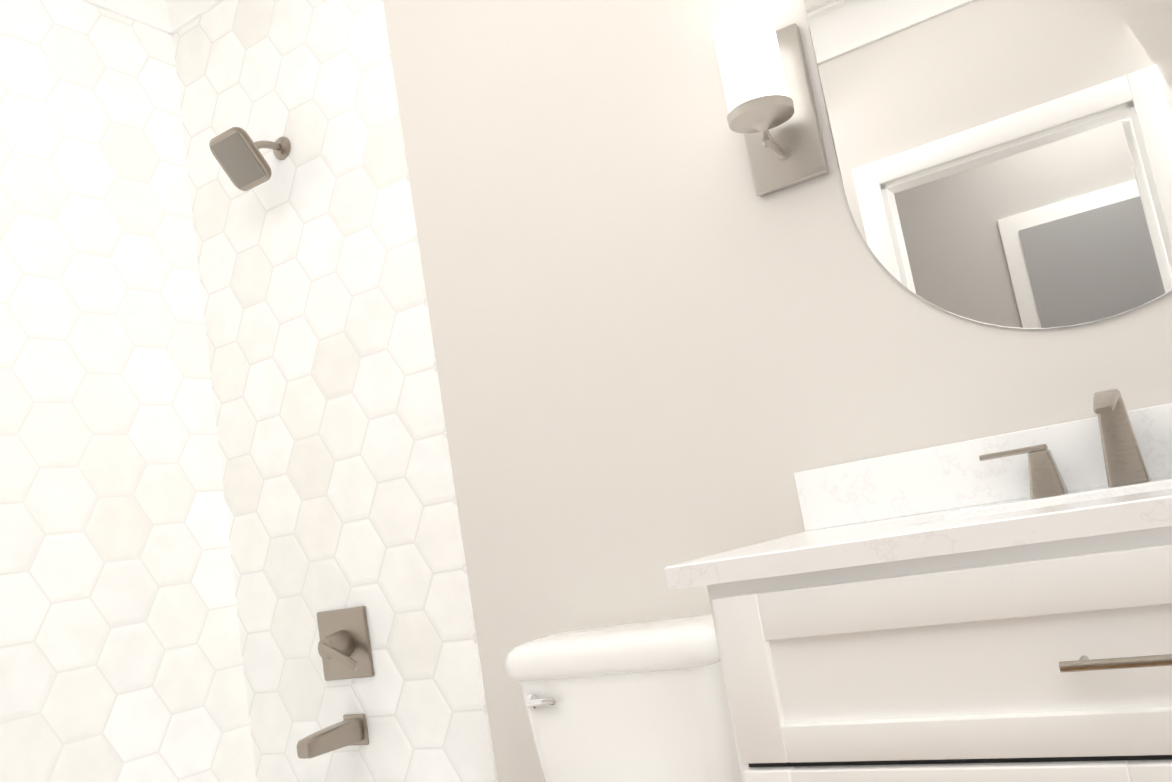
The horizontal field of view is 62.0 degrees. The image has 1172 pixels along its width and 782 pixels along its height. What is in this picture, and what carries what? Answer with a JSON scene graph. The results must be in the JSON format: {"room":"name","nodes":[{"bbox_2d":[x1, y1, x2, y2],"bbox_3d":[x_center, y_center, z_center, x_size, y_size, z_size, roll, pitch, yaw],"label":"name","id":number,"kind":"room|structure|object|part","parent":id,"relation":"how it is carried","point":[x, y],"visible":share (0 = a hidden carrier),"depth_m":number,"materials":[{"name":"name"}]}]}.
{"room":"bathroom","nodes":[
{"label":"bathroom","id":0,"kind":"room"},
{"bbox_2d":[383,0,1171,781],"bbox_3d":[0.179,-0.134,1.952,2.950,2.740,0.100,-15,-10,31],"label":"wall","id":1,"kind":"structure","parent":0,"point":[663,334],"depth_m":1.94,"materials":[{"name":"white paint"}]},
{"bbox_2d":[165,0,224,34],"bbox_3d":[-0.906,-1.181,2.550,0.790,0.165,0.112,-15,-10,31],"label":"crown molding","id":2,"kind":"structure","parent":1,"relation":"attached to","point":[182,14],"depth_m":2.72,"materials":[{"name":"white paint"}]},
{"bbox_2d":[172,0,497,781],"bbox_3d":[-0.698,-0.163,2.448,0.782,2.250,0.008,-15,-10,31],"label":"wall tile","id":3,"kind":"structure","parent":1,"relation":"attached to","point":[334,458],"depth_m":2.40,"materials":[{"name":"white tile"}]},
{"bbox_2d":[209,127,290,190],"bbox_3d":[-0.824,-0.583,2.430,0.130,0.153,0.187,-15,-10,31],"label":"shower head","id":4,"kind":"object","parent":3,"relation":"attached to","point":[240,158],"visible":1,"depth_m":2.38},
{"bbox_3d":[-0.811,-0.612,2.463,0.019,0.051,0.109,-15,-10,31],"label":"arm","id":5,"kind":"part","parent":4,"relation":"part of"},
{"bbox_2d":[297,713,368,758],"bbox_3d":[-0.585,0.796,2.235,0.072,0.072,0.166,-15,-10,31],"label":"tub spout","id":6,"kind":"object","parent":3,"relation":"attached to","point":[350,730],"visible":1,"depth_m":2.23,"materials":[{"name":"silver metal"}]},
{"bbox_2d":[317,606,373,680],"bbox_3d":[-0.586,0.601,2.300,0.179,0.164,0.070,-15,-10,31],"label":"valve","id":7,"kind":"object","parent":3,"relation":"attached to","point":[344,648],"visible":1,"depth_m":2.30,"materials":[{"name":"silver metal"}]},
{"bbox_3d":[-0.570,0.614,2.255,0.117,0.022,0.012,18,8,32],"label":"lever","id":8,"kind":"part","parent":7,"relation":"part of","materials":[{"name":"silver metal"}]},
{"bbox_2d":[712,5,828,196],"bbox_3d":[0.311,-0.515,1.725,0.136,0.285,0.163,-15,-10,31],"label":"sconce","id":9,"kind":"object","parent":1,"relation":"attached to","point":[772,116],"visible":1,"depth_m":1.70,"materials":[{"name":"silver metal"}]},
{"bbox_3d":[0.289,-0.571,1.714,0.106,0.168,0.106,-15,-10,31],"label":"glass","id":10,"kind":"part","parent":9,"relation":"part of","materials":[{"name":"white glass"}]},
{"bbox_3d":[0.334,-0.441,1.730,0.013,0.034,0.092,-15,-10,31],"label":"arm","id":11,"kind":"part","parent":9,"relation":"part of"},
{"bbox_2d":[793,389,1171,531],"bbox_3d":[0.824,0.081,1.457,1.070,0.104,0.019,-15,-10,31],"label":"backsplash","id":12,"kind":"structure","parent":1,"relation":"attached to","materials":[{"name":"white stone"}]},
{"bbox_2d":[803,0,1171,328],"bbox_3d":[0.689,-0.645,1.581,0.656,1.107,0.007,-15,-10,31],"label":"mirror","id":13,"kind":"object","parent":1,"relation":"attached to","point":[1005,163],"visible":1,"depth_m":1.57,"materials":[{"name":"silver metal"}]},
{"bbox_3d":[-0.114,1.219,0.921,2.950,0.100,2.060,-15,-10,31],"label":"floor","id":14,"kind":"structure","parent":0,"visible":0},
{"bbox_2d":[505,614,741,781],"bbox_3d":[-0.015,0.822,1.514,0.446,0.812,0.782,-15,-10,31],"label":"toilet","id":15,"kind":"object","parent":14,"relation":"on","point":[644,701],"visible":0.81,"depth_m":1.69,"materials":[{"name":"white ceramic"}]},
{"bbox_3d":[-0.081,0.565,1.772,0.066,0.013,0.009,-15,-10,31],"label":"lever arm","id":16,"kind":"part","parent":15,"relation":"part of"},
{"bbox_2d":[664,389,1171,781],"bbox_3d":[0.749,0.509,1.159,1.070,1.068,0.574,-15,-10,31],"label":"bathroom vanity","id":17,"kind":"object","parent":14,"relation":"on","point":[996,608],"visible":1,"depth_m":1.12,"materials":[{"name":"white painted wood"},{"name":"white quartz"},{"name":"brushed nickel"}]},
{"bbox_2d":[664,389,1171,589],"bbox_3d":[0.693,0.138,1.224,1.070,0.030,0.549,-15,-10,31],"label":"countertop","id":18,"kind":"structure","parent":17,"relation":"on","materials":[{"name":"white stone"}]},
{"bbox_2d":[978,444,1068,498],"bbox_3d":[0.665,0.126,1.489,0.109,0.077,0.048,-15,-10,31],"label":"handle","id":19,"kind":"object","parent":18,"relation":"on","point":[1045,478],"depth_m":1.46,"materials":[{"name":"silver metal"}]},
{"bbox_2d":[1093,389,1150,487],"bbox_3d":[0.747,0.065,1.377,0.052,0.137,0.156,-15,-10,31],"label":"faucet","id":20,"kind":"object","parent":18,"relation":"on","point":[1125,466],"depth_m":1.40,"materials":[{"name":"silver metal"}]},
{"bbox_3d":[0.511,0.280,1.004,0.009,0.009,0.031,-15,-10,31],"label":"pull post","id":21,"kind":"part","parent":17,"relation":"part of","materials":[{"name":"silver metal"}]},
{"bbox_3d":[-1.553,0.141,1.824,0.100,2.740,1.960,-15,-10,31],"label":"wall","id":22,"kind":"structure","parent":0,"visible":0},
{"bbox_2d":[80,0,173,34],"bbox_3d":[-1.645,-1.139,1.993,0.112,0.165,1.860,-15,-10,31],"label":"crown molding","id":23,"kind":"structure","parent":22,"relation":"attached to","point":[152,14],"depth_m":2.69,"materials":[{"name":"white paint"}]},
{"bbox_2d":[0,0,255,781],"bbox_3d":[-1.522,-0.108,1.873,0.008,2.250,1.860,-15,-10,31],"label":"wall tiles","id":24,"kind":"structure","parent":22,"relation":"attached to","point":[121,660],"depth_m":2.38,"materials":[{"name":"white tile"}]}
]}

